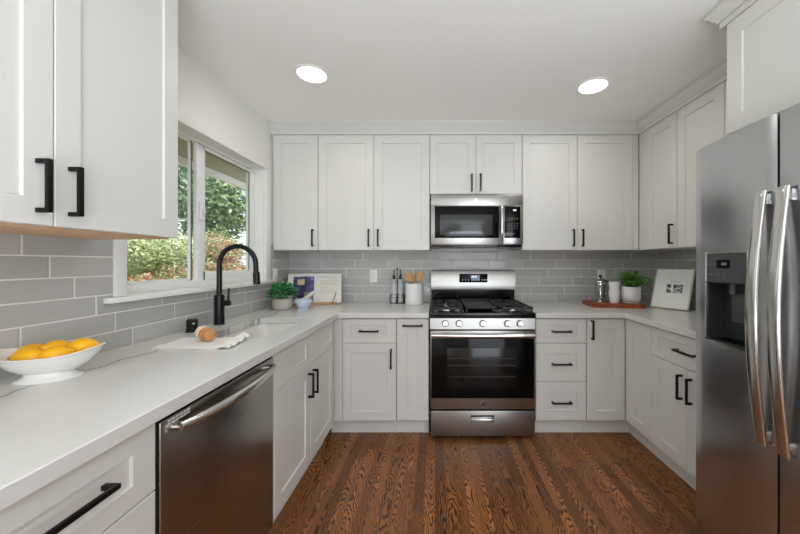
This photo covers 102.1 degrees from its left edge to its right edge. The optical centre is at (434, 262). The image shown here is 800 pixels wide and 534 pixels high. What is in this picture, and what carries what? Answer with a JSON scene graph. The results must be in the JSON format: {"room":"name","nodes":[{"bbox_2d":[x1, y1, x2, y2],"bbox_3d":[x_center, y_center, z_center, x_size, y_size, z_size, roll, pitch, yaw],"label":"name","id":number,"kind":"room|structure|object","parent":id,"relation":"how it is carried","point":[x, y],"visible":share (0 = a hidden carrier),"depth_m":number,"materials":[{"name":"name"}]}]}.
{"room":"kitchen","nodes":[
{"label":"kitchen","id":0,"kind":"room"},
{"bbox_2d":[0,45,288,379],"bbox_3d":[-1.403,0.065,-0.665,0.127,2.414,7.270,0,0,0],"label":"wall","id":1,"kind":"structure","parent":0,"point":[52,288],"depth_m":1.30,"materials":[{"name":"tile"}]},
{"bbox_2d":[0,0,177,238],"bbox_3d":[-1.152,-0.589,0.844,0.372,0.998,0.824,0,0,0],"label":"upper cabinet","id":2,"kind":"object","parent":1,"relation":"attached to","point":[89,88],"visible":1,"depth_m":0.95,"materials":[{"name":"paint"}]},
{"bbox_2d":[0,233,288,379],"bbox_3d":[-1.343,0.108,1.631,0.007,0.512,2.662,0,0,0],"label":"backsplash","id":3,"kind":"structure","parent":1,"relation":"attached to","point":[52,288],"depth_m":1.22,"materials":[{"name":"grey tile"}]},
{"bbox_2d":[103,106,276,303],"bbox_3d":[-1.385,-0.322,1.982,0.161,0.976,1.367,0,0,0],"label":"window","id":4,"kind":"structure","parent":1,"relation":"in","point":[204,138],"depth_m":1.93,"materials":[{"name":"paint"}]},
{"bbox_2d":[178,137,245,189],"bbox_3d":[-1.790,-0.905,1.000,0.640,0.205,10.000,0,0,0],"label":"eave","id":5,"kind":"object","parent":1,"relation":"attached to","point":[216,168],"depth_m":2.91,"materials":[{"name":"paint"}]},
{"bbox_2d":[273,268,277,281],"bbox_3d":[-1.336,0.107,2.700,0.008,0.116,0.072,0,0,0],"label":"wall outlet","id":6,"kind":"object","parent":1,"relation":"attached to","point":[275,271],"visible":0.85,"depth_m":2.69,"materials":[{"name":"white plastic"}]},
{"bbox_2d":[267,57,726,134],"bbox_3d":[0.166,-1.096,2.047,3.021,0.092,1.194,0,0,0],"label":"trim","id":7,"kind":"structure","parent":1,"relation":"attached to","point":[716,75],"depth_m":2.61,"materials":[{"name":"paint"}]},
{"bbox_2d":[178,0,726,138],"bbox_3d":[1.750,-1.267,-0.590,6.700,0.250,7.420,0,0,0],"label":"ceiling","id":8,"kind":"structure","parent":0,"point":[382,59],"depth_m":1.75,"materials":[{"name":"paint"}]},
{"bbox_2d":[294,64,328,83],"bbox_3d":[-0.745,-1.138,1.949,0.200,0.008,0.200,0,0,0],"label":"recessed light","id":9,"kind":"object","parent":8,"relation":"in","point":[309,73],"visible":1,"depth_m":1.94,"materials":[{"name":"paint"}]},
{"bbox_2d":[297,67,325,81],"bbox_3d":[-0.745,-1.138,1.949,0.164,0.001,0.164,0,0,0],"label":"diffuser","id":10,"kind":"object","parent":9,"relation":"attached to","point":[312,74],"depth_m":1.95,"materials":[{"name":"white plastic"}]},
{"bbox_2d":[576,77,610,94],"bbox_3d":[1.021,-1.138,2.081,0.200,0.008,0.200,0,0,0],"label":"recessed light","id":11,"kind":"object","parent":8,"relation":"in","point":[598,84],"visible":1,"depth_m":2.07,"materials":[{"name":"paint"}]},
{"bbox_2d":[579,80,606,92],"bbox_3d":[1.021,-1.138,2.081,0.164,0.001,0.164,0,0,0],"label":"diffuser","id":12,"kind":"object","parent":11,"relation":"attached to","point":[592,86],"depth_m":2.08,"materials":[{"name":"white plastic"}]},
{"bbox_2d":[289,139,651,307],"bbox_3d":[0.300,0.065,3.031,3.800,2.414,0.137,0,0,0],"label":"wall","id":13,"kind":"structure","parent":0,"point":[541,276],"depth_m":2.96,"materials":[{"name":"tile"}]},
{"bbox_2d":[272,135,322,250],"bbox_3d":[-1.153,-0.596,2.784,0.384,0.984,0.356,0,0,0],"label":"upper cabinet","id":14,"kind":"object","parent":13,"relation":"attached to","point":[294,157],"visible":0.89,"depth_m":2.65,"materials":[{"name":"paint"}]},
{"bbox_2d":[370,270,376,281],"bbox_3d":[-0.566,0.121,2.959,0.072,0.116,0.008,0,0,0],"label":"light switch","id":15,"kind":"object","parent":13,"relation":"attached to","point":[373,273],"visible":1,"depth_m":2.96,"materials":[{"name":"white plastic"}]},
{"bbox_2d":[318,135,429,250],"bbox_3d":[-0.501,-0.596,2.784,0.916,0.984,0.356,0,0,0],"label":"upper cabinet","id":16,"kind":"object","parent":13,"relation":"attached to","point":[374,190],"visible":0.96,"depth_m":2.65,"materials":[{"name":"paint"}]},
{"bbox_2d":[289,247,651,301],"bbox_3d":[0.330,0.108,2.966,3.354,0.512,0.007,0,0,0],"label":"backsplash","id":17,"kind":"structure","parent":13,"relation":"attached to","point":[541,276],"depth_m":2.96,"materials":[{"name":"grey tile"}]},
{"bbox_2d":[430,135,521,200],"bbox_3d":[0.336,-0.826,2.784,0.756,0.524,0.356,0,0,0],"label":"upper cabinet","id":18,"kind":"object","parent":13,"relation":"attached to","point":[459,164],"visible":0.92,"depth_m":2.64,"materials":[{"name":"paint"}]},
{"bbox_2d":[431,194,522,248],"bbox_3d":[0.341,-0.341,2.762,0.749,0.430,0.386,0,0,0],"label":"microwave","id":19,"kind":"object","parent":18,"relation":"attached to","point":[458,221],"visible":1,"depth_m":2.61,"materials":[{"name":"metal"}]},
{"bbox_2d":[513,135,637,250],"bbox_3d":[1.194,-0.596,2.784,0.957,0.984,0.356,0,0,0],"label":"upper cabinet","id":20,"kind":"object","parent":13,"relation":"attached to","point":[580,192],"visible":0.92,"depth_m":2.65,"materials":[{"name":"paint"}]},
{"bbox_2d":[597,270,604,278],"bbox_3d":[1.528,0.121,2.959,0.072,0.116,0.008,0,0,0],"label":"wall outlet","id":21,"kind":"object","parent":13,"relation":"attached to","point":[599,272],"visible":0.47,"depth_m":2.96,"materials":[{"name":"white plastic"}]},
{"bbox_2d":[268,404,695,533],"bbox_3d":[1.700,1.332,-0.600,6.600,0.120,7.400,0,0,0],"label":"floor","id":22,"kind":"structure","parent":0,"point":[356,482],"depth_m":1.81,"materials":[{"name":"brown wood"}]},
{"bbox_2d":[0,423,154,533],"bbox_3d":[-1.012,0.837,0.622,0.652,0.871,0.420,0,0,0],"label":"base cabinet","id":23,"kind":"object","parent":22,"relation":"on","point":[112,492],"visible":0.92,"depth_m":0.69,"materials":[{"name":"paint"}]},
{"bbox_2d":[153,356,276,533],"bbox_3d":[-0.984,0.838,1.139,0.672,0.868,0.596,0,0,0],"label":"dishwasher","id":24,"kind":"object","parent":22,"relation":"on","point":[214,453],"visible":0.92,"depth_m":1.08,"materials":[{"name":"metal"}]},
{"bbox_2d":[272,321,332,522],"bbox_3d":[-1.012,0.837,1.864,0.652,0.871,0.840,0,0,0],"label":"base cabinet","id":25,"kind":"object","parent":22,"relation":"on","point":[303,374],"visible":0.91,"depth_m":1.74,"materials":[{"name":"paint"}]},
{"bbox_2d":[0,302,429,510],"bbox_3d":[-0.692,0.381,1.681,1.295,0.038,2.562,0,0,0],"label":"countertop","id":26,"kind":"structure","parent":25,"relation":"on","point":[48,431],"depth_m":0.90,"materials":[{"name":"stone"}]},
{"bbox_2d":[0,342,106,385],"bbox_3d":[-1.208,0.312,1.010,0.268,0.099,0.177,0,0,-20],"label":"fruit bowl","id":27,"kind":"object","parent":26,"relation":"on","point":[59,368],"visible":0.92,"depth_m":0.97,"materials":[{"name":"white ceramic"}]},
{"bbox_2d":[7,344,42,358],"bbox_3d":[-1.270,0.286,1.013,0.065,0.060,0.075,0,0,0],"label":"lemon","id":28,"kind":"object","parent":27,"relation":"in","point":[28,345],"visible":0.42,"depth_m":1.00,"materials":[{"name":"yellow food"}]},
{"bbox_2d":[8,347,42,360],"bbox_3d":[-1.231,0.290,0.978,0.075,0.064,0.070,0,0,28],"label":"lemon","id":29,"kind":"object","parent":27,"relation":"in","point":[31,353],"visible":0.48,"depth_m":0.96,"materials":[{"name":"yellow food"}]},
{"bbox_2d":[38,340,69,349],"bbox_3d":[-1.214,0.280,1.036,0.068,0.064,0.068,0,0,-37],"label":"lemon","id":30,"kind":"object","parent":27,"relation":"in","point":[55,342],"visible":0.36,"depth_m":1.02,"materials":[{"name":"yellow food"}]},
{"bbox_2d":[36,346,75,358],"bbox_3d":[-1.169,0.286,0.990,0.070,0.059,0.064,0,0,0],"label":"lemon","id":31,"kind":"object","parent":27,"relation":"in","point":[54,351],"visible":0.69,"depth_m":0.98,"materials":[{"name":"yellow food"}]},
{"bbox_2d":[67,338,99,352],"bbox_3d":[-1.153,0.276,1.050,0.068,0.060,0.068,0,0,20],"label":"lemon","id":32,"kind":"object","parent":27,"relation":"in","point":[80,344],"visible":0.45,"depth_m":1.03,"materials":[{"name":"yellow food"}]},
{"bbox_2d":[185,318,197,332],"bbox_3d":[-1.275,0.329,1.690,0.060,0.066,0.060,0,0,0],"label":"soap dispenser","id":33,"kind":"object","parent":26,"relation":"on","point":[191,324],"visible":0.9,"depth_m":1.67,"materials":[{"name":"black plastic"}]},
{"bbox_2d":[152,332,248,349],"bbox_3d":[-1.024,0.347,1.438,0.323,0.030,0.201,0,0,0],"label":"dish towel","id":34,"kind":"object","parent":26,"relation":"on","point":[187,342],"visible":0.94,"depth_m":1.41,"materials":[{"name":"white fabric"}]},
{"bbox_2d":[195,326,215,340],"bbox_3d":[-1.034,0.319,1.454,0.090,0.064,0.062,0,0,28],"label":"scrub brush","id":35,"kind":"object","parent":34,"relation":"on","point":[206,333],"visible":1,"depth_m":1.43,"materials":[{"name":"brown wood"}]},
{"bbox_2d":[213,244,259,324],"bbox_3d":[-1.163,0.125,1.893,0.268,0.473,0.059,0,0,0],"label":"faucet","id":36,"kind":"object","parent":26,"relation":"on","point":[220,302],"visible":1,"depth_m":1.88,"materials":[{"name":"black metal"}]},
{"bbox_2d":[221,323,298,337],"bbox_3d":[-0.978,0.501,1.840,0.359,0.200,0.584,0,0,0],"label":"sink","id":37,"kind":"object","parent":26,"relation":"in","point":[269,329],"visible":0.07,"depth_m":2.11,"materials":[{"name":"white ceramic"}]},
{"bbox_2d":[266,281,298,309],"bbox_3d":[-1.190,0.250,2.516,0.252,0.223,0.240,0,0,0],"label":"potted plant","id":38,"kind":"object","parent":26,"relation":"on","point":[279,303],"visible":1,"depth_m":2.46,"materials":[{"name":"green plant"}]},
{"bbox_2d":[294,298,311,308],"bbox_3d":[-1.036,0.324,2.535,0.134,0.077,0.134,0,0,0],"label":"mortar","id":39,"kind":"object","parent":26,"relation":"on","point":[302,304],"visible":0.98,"depth_m":2.49,"materials":[{"name":"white ceramic"}]},
{"bbox_2d":[300,291,314,299],"bbox_3d":[-1.011,0.274,2.543,0.118,0.099,0.036,0,0,-19],"label":"pestle","id":40,"kind":"object","parent":39,"relation":"in","point":[311,293],"visible":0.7,"depth_m":2.54,"materials":[{"name":"ceramic"}]},
{"bbox_2d":[293,293,336,305],"bbox_3d":[-1.047,0.264,2.804,0.380,0.195,0.134,0,0,-14],"label":"cookbook stand","id":41,"kind":"object","parent":26,"relation":"on","point":[332,302],"visible":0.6,"depth_m":2.76,"materials":[{"name":"brown wood"}]},
{"bbox_2d":[287,273,341,302],"bbox_3d":[-1.049,0.225,2.813,0.452,0.262,0.107,0,0,-14],"label":"cookbook","id":42,"kind":"object","parent":41,"relation":"on","point":[325,286],"visible":0.82,"depth_m":2.82,"materials":[{"name":"paper"}]},
{"bbox_2d":[297,279,304,284],"bbox_3d":[-1.163,0.169,2.796,0.062,0.050,0.017,0,0,-7],"label":"picture","id":43,"kind":"object","parent":42,"relation":"attached to","point":[299,281],"depth_m":2.80},
{"bbox_2d":[292,276,313,301],"bbox_3d":[-1.137,0.226,2.782,0.170,0.213,0.080,0,0,-14],"label":"photo","id":44,"kind":"object","parent":42,"relation":"attached to","point":[305,284],"depth_m":2.79},
{"bbox_2d":[390,268,404,303],"bbox_3d":[-0.339,0.204,2.885,0.128,0.315,0.070,0,0,0],"label":"rack","id":45,"kind":"object","parent":26,"relation":"on","point":[397,297],"visible":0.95,"depth_m":2.88,"materials":[{"name":"black metal"}]},
{"bbox_2d":[391,269,396,302],"bbox_3d":[-0.366,0.208,2.885,0.047,0.300,0.047,0,0,0],"label":"oil bottle","id":46,"kind":"object","parent":45,"relation":"in","point":[394,287],"visible":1,"depth_m":2.87,"materials":[{"name":"white"}]},
{"bbox_2d":[398,269,402,302],"bbox_3d":[-0.310,0.208,2.885,0.047,0.300,0.047,0,0,0],"label":"oil bottle","id":47,"kind":"object","parent":45,"relation":"in","point":[400,286],"visible":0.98,"depth_m":2.87,"materials":[{"name":"white"}]},
{"bbox_2d":[405,283,422,304],"bbox_3d":[-0.182,0.271,2.815,0.152,0.183,0.152,0,0,0],"label":"utensil crock","id":48,"kind":"object","parent":26,"relation":"on","point":[414,292],"visible":0.95,"depth_m":2.75,"materials":[{"name":"white ceramic"}]},
{"bbox_2d":[405,272,412,283],"bbox_3d":[-0.204,0.217,2.817,0.111,0.270,0.015,0,0,2],"label":"wooden spoon","id":49,"kind":"object","parent":48,"relation":"in","point":[408,275],"visible":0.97,"depth_m":2.81,"materials":[{"name":"brown wood"}]},
{"bbox_2d":[416,271,423,283],"bbox_3d":[-0.158,0.211,2.821,0.121,0.281,0.014,0,0,-6],"label":"wooden spoon","id":50,"kind":"object","parent":48,"relation":"in","point":[420,274],"visible":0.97,"depth_m":2.82,"materials":[{"name":"brown wood"}]},
{"bbox_2d":[332,318,397,431],"bbox_3d":[-0.528,0.837,2.633,0.494,0.871,0.644,0,0,0],"label":"base cabinet","id":51,"kind":"object","parent":22,"relation":"on","point":[364,349],"visible":0.92,"depth_m":2.35,"materials":[{"name":"paint"}]},
{"bbox_2d":[397,312,429,431],"bbox_3d":[-0.162,0.837,2.633,0.234,0.871,0.644,0,0,0],"label":"base cabinet","id":52,"kind":"object","parent":22,"relation":"on","point":[413,334],"visible":0.94,"depth_m":2.35,"materials":[{"name":"paint"}]},
{"bbox_2d":[430,270,535,435],"bbox_3d":[0.342,0.669,2.596,0.756,1.206,0.699,0,0,0],"label":"gas range","id":53,"kind":"object","parent":22,"relation":"on","point":[482,338],"visible":1,"depth_m":2.31,"materials":[{"name":"silver metal"}]},
{"bbox_2d":[430,302,534,316],"bbox_3d":[0.342,0.377,2.616,0.756,0.034,0.604,0,0,0],"label":"cooktop","id":54,"kind":"object","parent":53,"relation":"in","point":[464,312],"depth_m":2.33,"materials":[{"name":"black metal"}]},
{"bbox_2d":[534,318,585,431],"bbox_3d":[0.917,0.837,2.633,0.371,0.871,0.644,0,0,0],"label":"base cabinet","id":55,"kind":"object","parent":22,"relation":"on","point":[560,343],"visible":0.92,"depth_m":2.35,"materials":[{"name":"paint"}]},
{"bbox_2d":[582,318,661,460],"bbox_3d":[1.544,0.837,2.512,0.880,0.871,0.886,0,0,0],"label":"base cabinet","id":56,"kind":"object","parent":22,"relation":"on","point":[618,350],"visible":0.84,"depth_m":2.35,"materials":[{"name":"paint"}]},
{"bbox_2d":[522,302,695,338],"bbox_3d":[1.364,0.381,2.216,1.270,0.038,1.492,0,0,0],"label":"countertop","id":57,"kind":"structure","parent":56,"relation":"on","point":[680,322],"depth_m":2.32,"materials":[{"name":"stone"}]},
{"bbox_2d":[582,300,645,308],"bbox_3d":[1.485,0.347,2.691,0.417,0.030,0.260,0,0,11],"label":"serving board","id":58,"kind":"object","parent":57,"relation":"on","point":[591,303],"visible":0.97,"depth_m":2.59,"materials":[{"name":"brown wood"}]},
{"bbox_2d":[594,275,606,301],"bbox_3d":[1.428,0.218,2.768,0.115,0.227,0.105,0,0,0],"label":"press","id":59,"kind":"object","parent":58,"relation":"on","point":[600,284],"visible":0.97,"depth_m":2.73,"materials":[{"name":"silver glass"}]},
{"bbox_2d":[608,290,620,302],"bbox_3d":[1.488,0.281,2.672,0.091,0.101,0.091,0,0,0],"label":"cup","id":60,"kind":"object","parent":58,"relation":"on","point":[614,296],"visible":0.91,"depth_m":2.64,"materials":[{"name":"white ceramic"}]},
{"bbox_2d":[608,282,620,290],"bbox_3d":[1.488,0.209,2.672,0.092,0.101,0.092,0,0,0],"label":"cup","id":61,"kind":"object","parent":60,"relation":"on","point":[613,286],"visible":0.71,"depth_m":2.64,"materials":[{"name":"white ceramic"}]},
{"bbox_2d":[615,270,652,303],"bbox_3d":[1.650,0.194,2.673,0.267,0.276,0.281,0,0,-44],"label":"potted fern","id":62,"kind":"object","parent":58,"relation":"on","point":[630,292],"visible":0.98,"depth_m":2.62,"materials":[{"name":"white ceramic"}]},
{"bbox_2d":[621,286,640,301],"bbox_3d":[1.618,0.258,2.660,0.142,0.122,0.142,0,0,0],"label":"pot","id":63,"kind":"object","parent":62,"relation":"attached to","point":[628,293],"depth_m":2.61,"materials":[{"name":"white ceramic"}]},
{"bbox_2d":[650,268,695,310],"bbox_3d":[1.863,0.204,2.530,0.127,0.313,0.264,0,0,-30],"label":"framed print","id":64,"kind":"object","parent":57,"relation":"on","point":[672,289],"visible":1,"depth_m":2.52,"materials":[{"name":"paper"}]},
{"bbox_2d":[651,326,695,489],"bbox_3d":[1.673,0.837,1.771,0.644,0.871,0.592,0,0,0],"label":"base cabinet","id":65,"kind":"object","parent":22,"relation":"on","point":[673,355],"visible":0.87,"depth_m":1.87,"materials":[{"name":"paint"}]},
{"bbox_2d":[696,103,799,533],"bbox_3d":[1.498,0.392,0.966,0.889,1.760,0.904,0,0,0],"label":"refrigerator","id":66,"kind":"object","parent":22,"relation":"on","point":[748,179],"visible":1,"depth_m":1.15,"materials":[{"name":"grey metal"}]},
{"bbox_2d":[652,249,695,309],"bbox_3d":[2.068,0.065,1.685,0.137,2.414,2.570,0,0,0],"label":"wall","id":67,"kind":"structure","parent":0,"point":[662,259],"depth_m":2.67,"materials":[{"name":"tile"}]},
{"bbox_2d":[639,111,695,249],"bbox_3d":[1.817,-0.596,2.436,0.359,0.984,0.420,0,0,0],"label":"upper cabinet","id":68,"kind":"object","parent":67,"relation":"attached to","point":[657,144],"visible":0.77,"depth_m":2.43,"materials":[{"name":"paint"}]},
{"bbox_2d":[677,80,726,247],"bbox_3d":[1.817,-0.596,1.862,0.359,0.984,0.724,0,0,0],"label":"upper cabinet","id":69,"kind":"object","parent":67,"relation":"attached to","point":[702,122],"visible":0.07,"depth_m":2.10,"materials":[{"name":"paint"}]},
{"bbox_2d":[727,0,799,134],"bbox_3d":[1.643,-0.824,0.973,0.710,0.528,0.945,0,0,0],"label":"upper cabinet","id":70,"kind":"object","parent":67,"relation":"attached to","point":[763,42],"visible":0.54,"depth_m":1.27,"materials":[{"name":"paint"}]},
{"bbox_2d":[699,0,757,29],"bbox_3d":[1.616,-1.096,1.000,0.768,0.092,1.001,0,0,0],"label":"trim","id":71,"kind":"structure","parent":70,"relation":"attached to","point":[722,13],"depth_m":1.40,"materials":[{"name":"paint"}]},
{"label":"outside","id":72,"kind":"structure","parent":0,"visible":0},
{"bbox_2d":[127,264,245,279],"bbox_3d":[-12.520,0.847,8.000,22.000,1.570,28.000,0,0,0],"label":"ground","id":73,"kind":"structure","parent":72,"point":[135,268],"depth_m":6.31,"materials":[{"name":"brown soil"}]},
{"bbox_2d":[127,273,162,293],"bbox_3d":[-3.906,0.514,4.150,1.198,0.813,1.131,0,0,0],"label":"flowering shrub","id":74,"kind":"object","parent":73,"relation":"on","point":[149,277],"visible":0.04,"depth_m":4.15,"materials":[{"name":"pink plant"}]},
{"bbox_2d":[127,238,173,276],"bbox_3d":[-5.060,-0.159,5.034,1.442,1.002,1.544,0,0,0],"label":"shrub","id":75,"kind":"object","parent":73,"relation":"on","point":[131,255],"visible":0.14,"depth_m":5.24,"materials":[{"name":"green plant"}]},
{"bbox_2d":[134,233,192,268],"bbox_3d":[-6.558,-0.240,7.180,1.756,1.229,1.840,0,0,0],"label":"shrub","id":76,"kind":"object","parent":73,"relation":"on","point":[178,233],"visible":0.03,"depth_m":7.36,"materials":[{"name":"green plant"}]},
{"bbox_2d":[127,229,215,276],"bbox_3d":[-5.257,-0.152,6.300,1.523,1.063,1.690,0,0,2],"label":"shrub","id":77,"kind":"object","parent":73,"relation":"on","point":[179,254],"visible":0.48,"depth_m":6.13,"materials":[{"name":"green plant"}]},
{"bbox_2d":[153,165,192,239],"bbox_3d":[-8.410,-1.929,9.164,2.589,4.406,3.000,0,0,37],"label":"tree","id":78,"kind":"object","parent":73,"relation":"on","point":[182,192],"visible":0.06,"depth_m":9.47,"materials":[{"name":"green plant"}]},
{"bbox_2d":[140,265,209,285],"bbox_3d":[-4.043,0.458,4.982,1.206,0.837,1.153,0,0,0],"label":"flowering shrub","id":79,"kind":"object","parent":73,"relation":"on","point":[169,267],"visible":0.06,"depth_m":4.89,"materials":[{"name":"pink plant"}]},
{"bbox_2d":[178,169,235,239],"bbox_3d":[-12.207,-3.432,16.927,3.876,7.411,3.720,0,0,0],"label":"tree","id":80,"kind":"object","parent":73,"relation":"on","point":[178,169],"visible":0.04,"depth_m":16.61,"materials":[{"name":"green plant"}]},
{"bbox_2d":[176,231,245,268],"bbox_3d":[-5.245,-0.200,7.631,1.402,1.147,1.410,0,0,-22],"label":"flowering shrub","id":81,"kind":"object","parent":73,"relation":"on","point":[234,256],"visible":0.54,"depth_m":7.45,"materials":[{"name":"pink plant"}]},
{"bbox_2d":[178,175,245,252],"bbox_3d":[-7.913,-1.820,12.206,2.992,4.188,3.035,0,0,0],"label":"tree","id":82,"kind":"object","parent":73,"relation":"on","point":[225,208],"visible":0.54,"depth_m":11.61,"materials":[{"name":"green plant"}]},
{"bbox_2d":[205,261,245,270],"bbox_3d":[-4.299,0.326,6.729,1.206,0.789,1.109,0,0,-26],"label":"flowering shrub","id":83,"kind":"object","parent":73,"relation":"on","point":[225,267],"visible":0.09,"depth_m":6.56,"materials":[{"name":"pink plant"}]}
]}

